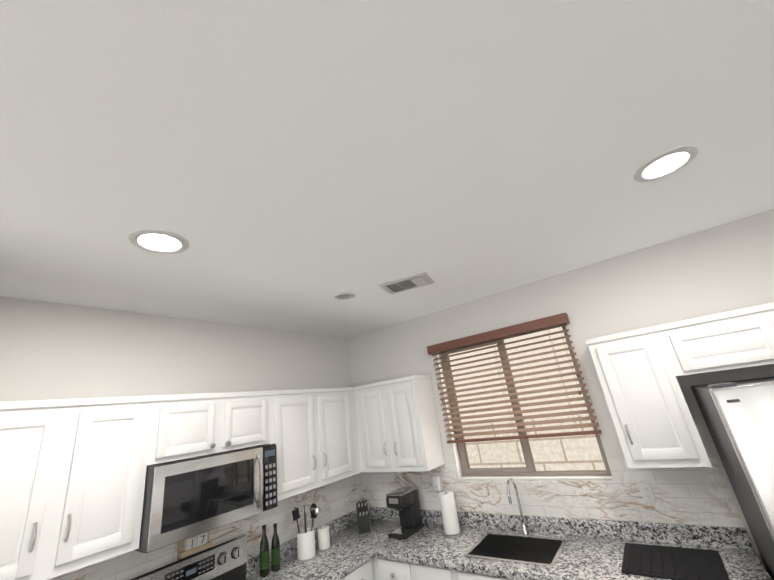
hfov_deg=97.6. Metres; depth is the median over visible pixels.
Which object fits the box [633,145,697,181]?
recessed light
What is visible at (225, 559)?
range
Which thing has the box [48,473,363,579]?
tile backsplash
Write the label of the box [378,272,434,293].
ceiling vent
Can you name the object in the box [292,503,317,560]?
utensil crock
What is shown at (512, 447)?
backdrop
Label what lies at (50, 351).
wall
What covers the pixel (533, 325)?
window blind
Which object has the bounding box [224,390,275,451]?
upper cabinet
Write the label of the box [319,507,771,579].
countertop
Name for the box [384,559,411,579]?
base cabinet
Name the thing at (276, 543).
oil bottle
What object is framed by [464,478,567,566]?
sink
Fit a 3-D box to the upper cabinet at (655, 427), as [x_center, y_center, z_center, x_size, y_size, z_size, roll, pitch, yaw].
[1.656,0.684,2.193,0.390,0.787,0.327,-21,-23,32]
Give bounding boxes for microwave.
[134,443,277,553]
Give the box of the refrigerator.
[690,376,773,579]
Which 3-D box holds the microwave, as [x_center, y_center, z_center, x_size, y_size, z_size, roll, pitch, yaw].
[-1.160,1.296,2.211,0.444,0.412,0.794,-21,-23,32]
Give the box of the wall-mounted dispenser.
[431,475,442,490]
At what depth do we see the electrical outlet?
2.20 m
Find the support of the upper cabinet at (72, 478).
attached to the wall
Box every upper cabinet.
[0,398,79,579]
[48,395,159,578]
[152,392,223,464]
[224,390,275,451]
[272,389,323,500]
[316,387,363,484]
[364,382,395,471]
[384,375,444,471]
[585,325,711,467]
[660,302,773,375]
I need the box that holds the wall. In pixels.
[0,209,773,566]
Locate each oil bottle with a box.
[259,525,272,576]
[273,523,279,571]
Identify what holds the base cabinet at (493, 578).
on the floor
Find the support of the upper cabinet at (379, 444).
attached to the wall
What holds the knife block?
on the countertop at (593, 549)
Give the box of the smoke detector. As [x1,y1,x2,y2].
[334,292,354,299]
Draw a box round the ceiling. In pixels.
[0,0,773,337]
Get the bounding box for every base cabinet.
[344,558,375,579]
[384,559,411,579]
[412,563,494,579]
[492,577,512,579]
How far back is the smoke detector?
2.61 m
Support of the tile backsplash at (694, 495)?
attached to the wall
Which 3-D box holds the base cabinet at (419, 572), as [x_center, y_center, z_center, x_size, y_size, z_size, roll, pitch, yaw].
[0.580,2.344,2.409,0.417,0.852,0.629,-21,-23,32]
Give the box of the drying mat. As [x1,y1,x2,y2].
[621,543,729,579]
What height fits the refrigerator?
1.812 m
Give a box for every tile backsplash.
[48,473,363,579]
[360,456,744,527]
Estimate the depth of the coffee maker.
2.88 m
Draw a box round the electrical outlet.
[638,482,656,502]
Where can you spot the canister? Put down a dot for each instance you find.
(323, 533)
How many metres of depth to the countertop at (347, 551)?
2.52 m
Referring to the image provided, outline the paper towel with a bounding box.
[439,487,461,537]
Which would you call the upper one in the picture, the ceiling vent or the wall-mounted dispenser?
the ceiling vent
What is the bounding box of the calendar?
[177,531,211,558]
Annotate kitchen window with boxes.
[441,323,612,478]
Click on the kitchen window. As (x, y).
(528, 471)
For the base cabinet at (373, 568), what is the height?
0.852 m
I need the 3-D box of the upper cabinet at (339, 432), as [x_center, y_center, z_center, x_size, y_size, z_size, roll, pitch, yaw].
[-0.561,1.352,3.196,0.327,0.775,0.542,-21,-23,32]
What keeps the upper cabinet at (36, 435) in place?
attached to the wall
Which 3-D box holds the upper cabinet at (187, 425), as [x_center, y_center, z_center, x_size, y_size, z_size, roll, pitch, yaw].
[-1.384,0.906,2.224,0.327,0.378,0.406,-21,-23,32]
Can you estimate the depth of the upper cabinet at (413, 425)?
3.02 m
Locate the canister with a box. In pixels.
[317,525,329,549]
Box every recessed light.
[128,228,188,253]
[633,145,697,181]
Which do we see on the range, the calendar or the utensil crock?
the calendar
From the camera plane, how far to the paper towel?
2.69 m
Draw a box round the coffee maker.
[386,486,423,539]
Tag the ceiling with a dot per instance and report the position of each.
(288, 164)
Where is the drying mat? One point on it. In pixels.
(671, 563)
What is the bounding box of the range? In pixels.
[123,533,246,579]
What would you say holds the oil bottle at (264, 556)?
on the countertop at (347, 551)
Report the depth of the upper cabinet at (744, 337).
1.91 m
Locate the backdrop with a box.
[449,327,605,470]
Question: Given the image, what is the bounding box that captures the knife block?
[356,500,370,533]
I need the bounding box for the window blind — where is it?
[427,313,601,443]
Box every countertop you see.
[246,527,373,579]
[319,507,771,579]
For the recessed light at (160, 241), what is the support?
in the ceiling
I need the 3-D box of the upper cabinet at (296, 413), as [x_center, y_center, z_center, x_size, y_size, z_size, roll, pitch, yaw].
[-0.860,1.254,2.807,0.327,0.775,0.458,-21,-23,32]

